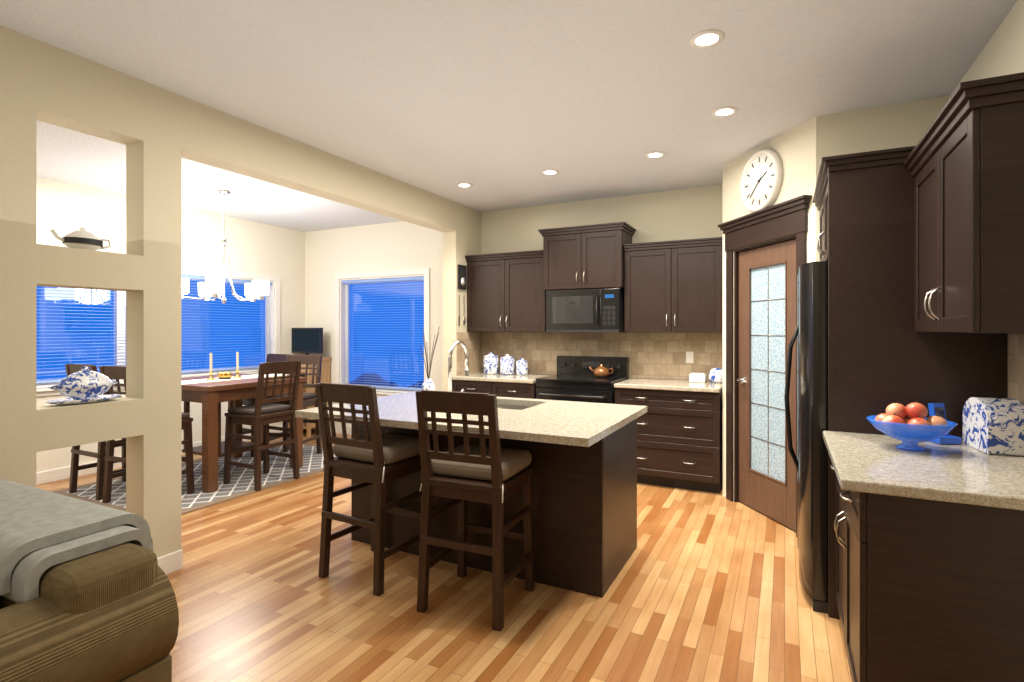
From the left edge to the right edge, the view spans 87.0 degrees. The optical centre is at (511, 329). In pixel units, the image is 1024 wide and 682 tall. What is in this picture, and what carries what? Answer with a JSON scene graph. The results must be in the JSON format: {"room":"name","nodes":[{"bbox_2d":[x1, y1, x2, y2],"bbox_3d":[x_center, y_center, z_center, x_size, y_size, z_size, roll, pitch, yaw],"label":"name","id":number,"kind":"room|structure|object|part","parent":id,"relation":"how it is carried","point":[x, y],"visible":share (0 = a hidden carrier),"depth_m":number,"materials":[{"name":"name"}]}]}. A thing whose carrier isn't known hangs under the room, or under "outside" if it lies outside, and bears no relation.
{"room":"kitchen","nodes":[
{"label":"kitchen","id":0,"kind":"room"},
{"bbox_2d":[36,177,304,472],"bbox_3d":[-4.189,0.010,5.270,0.150,2.780,5.330,0,0,27],"label":"wall","id":1,"kind":"structure","parent":0,"point":[62,209],"depth_m":6.22,"materials":[{"name":"paint"}]},
{"bbox_2d":[36,266,279,396],"bbox_3d":[-3.797,-0.060,5.968,0.180,1.320,2.910,0,0,27],"label":"window","id":2,"kind":"structure","parent":1,"relation":"in","point":[80,326],"depth_m":6.19,"materials":[{"name":"blue glass"}]},
{"bbox_2d":[36,426,289,484],"bbox_3d":[-4.080,1.345,5.299,0.018,0.110,5.180,0,0,27],"label":"baseboard","id":3,"kind":"structure","parent":1,"relation":"attached to","point":[53,475],"depth_m":5.08,"materials":[{"name":"white wood"}]},
{"bbox_2d":[0,25,480,557],"bbox_3d":[-2.166,0.010,2.931,0.170,2.780,7.680,0,0,27],"label":"wall","id":4,"kind":"structure","parent":0,"point":[160,133],"depth_m":3.01,"materials":[{"name":"paint"}]},
{"bbox_2d":[50,227,110,249],"bbox_3d":[-2.232,-0.472,2.801,0.139,0.124,0.274,0,0,27],"label":"teapot","id":5,"kind":"object","parent":4,"relation":"in","point":[82,238],"visible":0.79,"depth_m":2.76,"materials":[{"name":"white ceramic"}]},
{"bbox_2d":[46,366,121,404],"bbox_3d":[-2.224,0.284,2.815,0.163,0.190,0.340,0,0,27],"label":"tureen","id":6,"kind":"object","parent":4,"relation":"in","point":[85,385],"visible":1,"depth_m":2.78,"materials":[{"name":"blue ceramic"}]},
{"bbox_2d":[458,295,459,324],"bbox_3d":[-0.575,-0.215,5.881,0.006,0.330,0.024,0,0,27],"label":"hanging utensil","id":7,"kind":"object","parent":4,"relation":"attached to","point":[459,295],"depth_m":5.88,"materials":[{"name":"metal"}]},
{"bbox_2d":[457,264,466,288],"bbox_3d":[-0.545,-0.580,5.922,0.023,0.260,0.160,0,0,27],"label":"picture frame","id":8,"kind":"object","parent":4,"relation":"attached to","point":[461,276],"visible":0.96,"depth_m":5.89,"materials":[{"name":"black"}]},
{"bbox_2d":[463,296,465,324],"bbox_3d":[-0.526,-0.218,5.968,0.016,0.325,0.046,0,0,27],"label":"hanging utensil","id":9,"kind":"object","parent":4,"relation":"attached to","point":[464,320],"depth_m":5.97,"materials":[{"name":"metal"}]},
{"bbox_2d":[36,430,851,681],"bbox_3d":[-1.568,1.450,2.629,7.210,0.100,7.980,0,0,27],"label":"floor","id":10,"kind":"structure","parent":0,"point":[705,587],"depth_m":2.69,"materials":[{"name":"brown wood"}]},
{"bbox_2d":[53,441,335,514],"bbox_3d":[-2.728,1.395,5.355,1.540,0.010,2.440,0,0,27],"label":"rug","id":11,"kind":"object","parent":10,"relation":"on","point":[242,478],"visible":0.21,"depth_m":4.92,"materials":[{"name":"grey carpet"}]},
{"bbox_2d":[65,364,125,499],"bbox_3d":[-3.480,0.837,4.688,0.460,1.105,0.490,0,0,27],"label":"dining chair","id":12,"kind":"object","parent":11,"relation":"on","point":[76,452],"visible":0.21,"depth_m":4.53,"materials":[{"name":"brown wood"}]},
{"bbox_2d":[99,366,194,502],"bbox_3d":[-3.009,0.837,4.461,0.460,1.105,0.490,0,0,20],"label":"dining chair","id":13,"kind":"object","parent":11,"relation":"on","point":[117,373],"visible":0.25,"depth_m":4.36,"materials":[{"name":"brown wood"}]},
{"bbox_2d":[181,373,306,492],"bbox_3d":[-2.805,0.934,5.271,1.060,0.910,1.060,0,0,27],"label":"dining table","id":14,"kind":"object","parent":11,"relation":"on","point":[210,396],"visible":0.52,"depth_m":4.80,"materials":[{"name":"brown wood"}]},
{"bbox_2d":[181,374,285,384],"bbox_3d":[-2.805,0.478,5.271,0.340,0.002,1.260,0,0,27],"label":"table runner","id":15,"kind":"object","parent":14,"relation":"on","point":[216,380],"visible":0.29,"depth_m":5.20,"materials":[{"name":"white fabric"}]},
{"bbox_2d":[206,353,218,379],"bbox_3d":[-2.868,0.348,5.146,0.077,0.257,0.077,0,0,12],"label":"candle","id":16,"kind":"object","parent":15,"relation":"on","point":[210,372],"depth_m":5.14,"materials":[{"name":"white wax"}]},
{"bbox_2d":[219,370,239,378],"bbox_3d":[-2.805,0.442,5.271,0.198,0.069,0.140,0,0,18],"label":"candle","id":17,"kind":"object","parent":15,"relation":"on","point":[224,375],"depth_m":5.24,"materials":[{"name":"gold metal"}]},
{"bbox_2d":[236,352,241,377],"bbox_3d":[-2.742,0.348,5.396,0.077,0.257,0.077,0,0,12],"label":"candle","id":18,"kind":"object","parent":15,"relation":"on","point":[237,353],"depth_m":5.39,"materials":[{"name":"beige wax"}]},
{"bbox_2d":[223,361,300,490],"bbox_3d":[-2.283,0.837,4.962,0.490,1.105,0.460,0,0,27],"label":"dining chair","id":19,"kind":"object","parent":11,"relation":"on","point":[265,412],"visible":1,"depth_m":4.86,"materials":[{"name":"brown wood"}]},
{"bbox_2d":[242,354,289,456],"bbox_3d":[-2.886,0.837,6.214,0.460,1.105,0.490,0,0,33],"label":"dining chair","id":20,"kind":"object","parent":11,"relation":"on","point":[275,358],"visible":0.1,"depth_m":6.25,"materials":[{"name":"brown wood"}]},
{"bbox_2d":[261,355,321,460],"bbox_3d":[-2.409,0.837,5.938,0.460,1.105,0.490,0,0,10],"label":"dining chair","id":21,"kind":"object","parent":11,"relation":"on","point":[309,399],"visible":0.42,"depth_m":6.08,"materials":[{"name":"brown wood"}]},
{"bbox_2d":[288,328,330,436],"bbox_3d":[-2.772,0.685,7.298,0.540,1.430,0.392,0,0,27],"label":"cabinet","id":22,"kind":"object","parent":10,"relation":"on","point":[306,341],"visible":0.38,"depth_m":7.25,"materials":[{"name":"brown wood"}]},
{"bbox_2d":[291,328,322,357],"bbox_3d":[-2.772,0.170,7.299,0.540,0.400,0.140,0,0,27],"label":"tv","id":23,"kind":"object","parent":22,"relation":"on","point":[304,340],"depth_m":7.26,"materials":[{"name":"black plastic"}]},
{"bbox_2d":[315,383,431,595],"bbox_3d":[-0.794,0.848,3.132,0.462,1.105,0.495,0,0,30],"label":"bar stool","id":24,"kind":"object","parent":10,"relation":"on","point":[376,459],"visible":0.81,"depth_m":2.99,"materials":[{"name":"brown wood"}]},
{"bbox_2d":[332,432,428,464],"bbox_3d":[-0.767,0.692,3.180,0.440,0.094,0.385,0,0,30],"label":"cushion","id":25,"kind":"object","parent":24,"relation":"on","point":[397,449],"depth_m":3.05,"materials":[{"name":"brown leather"}]},
{"bbox_2d":[416,390,534,630],"bbox_3d":[-0.181,0.848,2.788,0.462,1.105,0.495,0,0,23],"label":"bar stool","id":26,"kind":"object","parent":10,"relation":"on","point":[495,474],"visible":1,"depth_m":2.65,"materials":[{"name":"brown wood"}]},
{"bbox_2d":[429,444,531,481],"bbox_3d":[-0.159,0.692,2.839,0.440,0.094,0.385,0,0,23],"label":"cushion","id":27,"kind":"object","parent":26,"relation":"on","point":[515,463],"depth_m":2.71,"materials":[{"name":"brown leather"}]},
{"bbox_2d":[452,382,536,398],"bbox_3d":[-0.070,0.965,5.821,0.963,0.870,0.628,0,0,27],"label":"base cabinet","id":28,"kind":"object","parent":10,"relation":"on","point":[501,389],"depth_m":5.49,"materials":[{"name":"brown wood"}]},
{"bbox_2d":[452,370,555,381],"bbox_3d":[-0.075,0.508,5.810,0.963,0.038,0.653,0,0,27],"label":"countertop","id":29,"kind":"structure","parent":28,"relation":"on","point":[481,377],"depth_m":5.65,"materials":[{"name":"beige stone"}]},
{"bbox_2d":[483,352,498,373],"bbox_3d":[-0.235,0.368,6.034,0.170,0.240,0.170,0,0,27],"label":"canister","id":30,"kind":"object","parent":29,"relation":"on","point":[490,362],"visible":1,"depth_m":5.96,"materials":[{"name":"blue ceramic"}]},
{"bbox_2d":[500,354,513,374],"bbox_3d":[-0.052,0.377,5.964,0.160,0.222,0.160,0,0,27],"label":"canister","id":31,"kind":"object","parent":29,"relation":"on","point":[507,364],"visible":0.98,"depth_m":5.90,"materials":[{"name":"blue ceramic"}]},
{"bbox_2d":[516,358,527,374],"bbox_3d":[0.109,0.398,5.905,0.130,0.180,0.130,0,0,27],"label":"canister","id":32,"kind":"object","parent":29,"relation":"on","point":[521,366],"visible":1,"depth_m":5.85,"materials":[{"name":"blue ceramic"}]},
{"bbox_2d":[351,416,639,597],"bbox_3d":[-0.125,0.965,3.557,1.730,0.870,0.778,0,0,27],"label":"kitchen island","id":33,"kind":"object","parent":10,"relation":"on","point":[583,463],"depth_m":2.99,"materials":[{"name":"brown wood"}]},
{"bbox_2d":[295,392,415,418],"bbox_3d":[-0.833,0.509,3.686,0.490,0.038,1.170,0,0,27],"label":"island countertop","id":34,"kind":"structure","parent":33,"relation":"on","point":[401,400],"depth_m":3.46,"materials":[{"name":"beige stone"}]},
{"bbox_2d":[420,327,439,390],"bbox_3d":[-0.625,0.231,4.103,0.151,0.514,0.115,0,0,27],"label":"vase","id":35,"kind":"object","parent":34,"relation":"on","point":[428,383],"visible":0.85,"depth_m":4.09,"materials":[{"name":"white ceramic"}]},
{"bbox_2d":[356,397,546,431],"bbox_3d":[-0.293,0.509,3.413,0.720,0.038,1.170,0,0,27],"label":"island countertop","id":36,"kind":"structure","parent":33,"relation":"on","point":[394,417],"depth_m":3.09,"materials":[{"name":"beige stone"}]},
{"bbox_2d":[448,340,468,391],"bbox_3d":[-0.320,0.279,3.539,0.132,0.422,0.245,0,0,27],"label":"faucet","id":37,"kind":"object","parent":36,"relation":"on","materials":[{"name":"silver metal"}]},
{"bbox_2d":[497,400,530,407],"bbox_3d":[-0.169,0.623,3.659,0.720,0.214,0.420,0,0,27],"label":"sink","id":38,"kind":"object","parent":36,"relation":"in","point":[500,403],"depth_m":3.82,"materials":[{"name":"grey metal"}]},
{"bbox_2d":[468,400,646,447],"bbox_3d":[0.319,0.509,3.104,0.650,0.038,1.170,0,0,27],"label":"island countertop","id":39,"kind":"structure","parent":33,"relation":"on","point":[577,424],"depth_m":2.89,"materials":[{"name":"beige stone"}]},
{"bbox_2d":[536,355,628,403],"bbox_3d":[0.702,0.838,5.383,0.760,1.125,0.686,0,0,27],"label":"range","id":40,"kind":"object","parent":10,"relation":"on","point":[574,378],"visible":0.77,"depth_m":5.27,"materials":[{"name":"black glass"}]},
{"bbox_2d":[589,364,612,377],"bbox_3d":[0.893,0.407,5.420,0.253,0.133,0.158,0,0,27],"label":"kettle","id":41,"kind":"object","parent":40,"relation":"on","point":[601,371],"visible":1,"depth_m":5.37,"materials":[{"name":"orange metal"}]},
{"bbox_2d":[615,390,722,492],"bbox_3d":[1.487,0.965,5.035,0.905,0.870,0.628,0,0,27],"label":"base cabinet","id":42,"kind":"object","parent":10,"relation":"on","point":[680,432],"depth_m":4.71,"materials":[{"name":"brown wood"}]},
{"bbox_2d":[614,378,722,393],"bbox_3d":[1.482,0.508,5.023,0.905,0.038,0.653,0,0,27],"label":"countertop","id":43,"kind":"structure","parent":42,"relation":"on","point":[633,383],"depth_m":4.86,"materials":[{"name":"beige stone"}]},
{"bbox_2d":[689,373,705,382],"bbox_3d":[1.747,0.447,5.078,0.140,0.083,0.120,0,0,27],"label":"butter dish","id":44,"kind":"object","parent":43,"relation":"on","point":[698,377],"visible":1,"depth_m":5.03,"materials":[{"name":"white ceramic"}]},
{"bbox_2d":[708,368,722,382],"bbox_3d":[1.912,0.420,5.039,0.150,0.135,0.150,0,0,27],"label":"ginger jar","id":45,"kind":"object","parent":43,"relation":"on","point":[715,375],"visible":0.92,"depth_m":4.98,"materials":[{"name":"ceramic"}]},
{"bbox_2d":[784,261,827,613],"bbox_3d":[1.970,0.530,2.960,0.852,1.740,0.910,0,0,27],"label":"fridge","id":46,"kind":"object","parent":10,"relation":"on","point":[810,460],"visible":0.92,"depth_m":2.69,"materials":[{"name":"black metal"}]},
{"bbox_2d":[832,472,1023,681],"bbox_3d":[1.645,0.965,2.050,0.648,0.871,0.943,0,0,27],"label":"base cabinet","id":47,"kind":"object","parent":10,"relation":"on","point":[923,591],"depth_m":1.69,"materials":[{"name":"brown wood"}]},
{"bbox_2d":[823,428,1023,511],"bbox_3d":[1.615,0.508,2.051,0.703,0.038,0.968,0,0,27],"label":"countertop","id":48,"kind":"structure","parent":47,"relation":"on","point":[870,463],"depth_m":1.87,"materials":[{"name":"beige stone"}]},
{"bbox_2d":[866,401,956,450],"bbox_3d":[1.637,0.388,2.220,0.304,0.200,0.248,0,0,27],"label":"fruit bowl","id":49,"kind":"object","parent":48,"relation":"on","point":[910,426],"visible":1,"depth_m":2.18,"materials":[{"name":"blue glass"}]},
{"bbox_2d":[928,403,960,443],"bbox_3d":[1.873,0.405,2.352,0.090,0.167,0.099,0,0,2],"label":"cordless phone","id":50,"kind":"object","parent":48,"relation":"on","point":[938,409],"visible":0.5,"depth_m":2.36,"materials":[{"name":"blue plastic"}]},
{"bbox_2d":[962,397,1023,455],"bbox_3d":[1.972,0.383,2.208,0.130,0.210,0.240,0,0,21],"label":"toaster","id":51,"kind":"object","parent":48,"relation":"on","point":[992,425],"visible":1,"depth_m":2.12,"materials":[{"name":"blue ceramic"}]},
{"bbox_2d":[0,0,1016,231],"bbox_3d":[-1.568,-1.440,2.629,7.210,0.120,7.980,0,0,27],"label":"ceiling","id":52,"kind":"structure","parent":0,"point":[499,104],"depth_m":2.96,"materials":[{"name":"white paint"}]},
{"bbox_2d":[181,189,268,303],"bbox_3d":[-2.854,-0.820,5.363,0.853,1.119,0.849,0,0,27],"label":"chandelier","id":53,"kind":"object","parent":52,"relation":"hanging from","point":[213,287],"visible":0.83,"depth_m":5.31,"materials":[{"name":"silver metal"}]},
{"bbox_2d":[456,183,472,187],"bbox_3d":[-0.453,-1.377,5.136,0.160,0.005,0.160,0,0,27],"label":"recessed light","id":54,"kind":"object","parent":52,"relation":"in","point":[465,185],"visible":1,"depth_m":5.14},
{"bbox_2d":[541,169,558,174],"bbox_3d":[0.332,-1.377,4.717,0.160,0.005,0.160,0,0,27],"label":"recessed light","id":55,"kind":"object","parent":52,"relation":"in","point":[549,172],"visible":1,"depth_m":4.71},
{"bbox_2d":[645,151,665,157],"bbox_3d":[1.127,-1.377,4.248,0.160,0.005,0.160,0,0,27],"label":"recessed light","id":56,"kind":"object","parent":52,"relation":"in","point":[657,154],"visible":1,"depth_m":4.23,"materials":[{"name":"white"}]},
{"bbox_2d":[689,30,724,47],"bbox_3d":[0.923,-1.377,2.559,0.160,0.005,0.160,0,0,27],"label":"recessed light","id":57,"kind":"object","parent":52,"relation":"in","point":[706,38],"visible":1,"depth_m":2.55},
{"bbox_2d":[711,106,737,116],"bbox_3d":[1.342,-1.377,3.411,0.160,0.005,0.160,0,0,27],"label":"recessed light","id":58,"kind":"object","parent":52,"relation":"in","point":[724,111],"visible":1,"depth_m":3.40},
{"bbox_2d":[305,185,722,425],"bbox_3d":[0.197,0.010,6.124,7.210,2.780,0.150,0,0,27],"label":"wall","id":59,"kind":"structure","parent":0,"point":[689,213],"depth_m":6.57,"materials":[{"name":"paint"}]},
{"bbox_2d":[311,425,350,434],"bbox_3d":[-1.706,1.345,6.992,2.670,0.110,0.015,0,0,27],"label":"baseboard","id":60,"kind":"structure","parent":59,"relation":"attached to","point":[338,428],"depth_m":7.29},
{"bbox_2d":[335,268,429,396],"bbox_3d":[-1.684,0.055,7.035,1.590,1.630,0.180,0,0,27],"label":"window","id":61,"kind":"structure","parent":59,"relation":"in","point":[381,320],"depth_m":7.10,"materials":[{"name":"blue glass"}]},
{"bbox_2d":[464,254,543,333],"bbox_3d":[-0.006,-0.383,5.957,0.953,0.807,0.328,0,0,27],"label":"upper cabinet","id":62,"kind":"object","parent":59,"relation":"attached to","point":[505,296],"depth_m":5.81,"materials":[{"name":"brown wood"}]},
{"bbox_2d":[540,226,591,289],"bbox_3d":[0.633,-0.698,5.595,0.506,0.576,0.398,0,0,27],"label":"upper cabinet","id":63,"kind":"object","parent":59,"relation":"attached to","point":[566,255],"depth_m":5.42,"materials":[{"name":"brown wood"}]},
{"bbox_2d":[544,282,599,333],"bbox_3d":[0.682,-0.222,5.551,0.573,0.492,0.432,0,0,27],"label":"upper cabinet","id":64,"kind":"object","parent":59,"relation":"attached to","point":[569,307],"depth_m":5.40,"materials":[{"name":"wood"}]},
{"bbox_2d":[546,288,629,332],"bbox_3d":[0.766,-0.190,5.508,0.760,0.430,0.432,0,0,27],"label":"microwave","id":65,"kind":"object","parent":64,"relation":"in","point":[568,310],"depth_m":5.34,"materials":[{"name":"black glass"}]},
{"bbox_2d":[457,332,722,381],"bbox_3d":[0.725,0.257,5.475,2.693,0.463,0.528,0,0,27],"label":"backsplash","id":66,"kind":"structure","parent":59,"relation":"attached to","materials":[{"name":"tile"}]},
{"bbox_2d":[686,352,692,362],"bbox_3d":[1.728,0.265,5.250,0.070,0.110,0.002,0,0,27],"label":"outlet","id":67,"kind":"object","parent":66,"relation":"attached to","point":[689,357],"visible":1,"depth_m":5.25,"materials":[{"name":"beige plastic"}]},
{"bbox_2d":[600,278,623,333],"bbox_3d":[1.007,-0.222,5.387,0.219,0.492,0.432,0,0,27],"label":"microwave","id":68,"kind":"object","parent":59,"relation":"attached to","point":[609,289],"depth_m":5.23,"materials":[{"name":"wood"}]},
{"bbox_2d":[592,226,635,289],"bbox_3d":[0.982,-0.698,5.419,0.353,0.576,0.398,0,0,27],"label":"upper cabinet","id":69,"kind":"object","parent":59,"relation":"attached to","point":[608,242],"depth_m":5.23,"materials":[{"name":"brown wood"}]},
{"bbox_2d":[624,238,722,333],"bbox_3d":[1.555,-0.383,5.168,0.885,0.807,0.328,0,0,27],"label":"upper cabinet","id":70,"kind":"object","parent":59,"relation":"attached to","point":[673,286],"depth_m":5.01,"materials":[{"name":"brown wood"}]},
{"bbox_2d":[723,96,949,501],"bbox_3d":[2.316,0.010,4.141,1.340,2.780,1.480,0,0,27],"label":"wall","id":71,"kind":"structure","parent":0,"point":[802,150],"depth_m":3.49,"materials":[{"name":"paint"}]},
{"bbox_2d":[740,148,782,211],"bbox_3d":[1.848,-1.110,4.024,0.046,0.462,0.462,0,0,-10],"label":"wall clock","id":72,"kind":"object","parent":71,"relation":"attached to","point":[761,180],"visible":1,"depth_m":3.99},
{"bbox_2d":[718,195,811,536],"bbox_3d":[1.899,0.260,4.033,0.182,2.280,1.030,0,0,-10],"label":"door set","id":73,"kind":"structure","parent":71,"relation":"in","point":[765,326],"depth_m":4.07,"materials":[{"name":"brown wood"}]},
{"bbox_3d":[1.918,0.380,4.039,0.465,2.016,0.598,0,0,27],"label":"pantry door","id":74,"kind":"part","parent":73,"relation":"part of","materials":[{"name":"brown wood"}]},
{"bbox_2d":[950,0,1023,333],"bbox_3d":[1.549,0.010,0.971,0.150,2.780,7.830,0,0,27],"label":"wall","id":75,"kind":"structure","parent":0,"point":[1001,53],"depth_m":2.40,"materials":[{"name":"paint"}]},
{"bbox_2d":[816,152,919,271],"bbox_3d":[2.069,-0.589,2.912,0.668,0.416,0.925,0,0,27],"label":"upper cabinet","id":76,"kind":"object","parent":75,"relation":"attached to","point":[862,205],"depth_m":2.56,"materials":[{"name":"brown wood"}]},
{"bbox_2d":[908,84,1023,339],"bbox_3d":[1.801,-0.360,2.016,0.338,0.740,0.863,0,0,27],"label":"upper cabinet","id":77,"kind":"object","parent":75,"relation":"attached to","point":[920,249],"depth_m":1.73,"materials":[{"name":"brown wood"}]},
{"bbox_2d":[1007,333,1023,507],"bbox_3d":[1.930,0.252,1.906,0.010,0.473,0.943,0,0,27],"label":"backsplash","id":78,"kind":"structure","parent":75,"relation":"attached to","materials":[{"name":"tile"}]},
{"bbox_3d":[-2.677,1.370,1.464,0.048,0.060,0.050,0,0,27],"label":"sofa foot","id":79,"kind":"object","parent":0,"visible":0},
{"bbox_3d":[-1.993,1.135,1.556,1.240,0.410,0.900,0,0,27],"label":"sofa","id":80,"kind":"object","parent":79,"relation":"on","visible":0},
{"bbox_2d":[0,542,157,613],"bbox_3d":[-1.734,0.988,1.812,1.470,0.705,0.250,0,0,27],"label":"cushion","id":81,"kind":"object","parent":80,"relation":"attached to","point":[90,582],"visible":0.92,"depth_m":1.46,"materials":[{"name":"brown fabric"}]},
{"bbox_2d":[0,478,152,602],"bbox_3d":[-1.677,0.684,1.782,1.100,0.231,0.382,0,0,27],"label":"blanket","id":82,"kind":"object","parent":81,"relation":"on","point":[42,531],"visible":0.9,"depth_m":1.57,"materials":[{"name":"grey fabric"}]},
{"bbox_2d":[0,566,178,681],"bbox_3d":[-1.321,1.030,1.222,0.300,0.660,0.950,0,0,27],"label":"sofa","id":83,"kind":"object","parent":80,"relation":"attached to","point":[131,638],"visible":0.73,"depth_m":1.40,"materials":[{"name":"brown fabric"}]}
]}

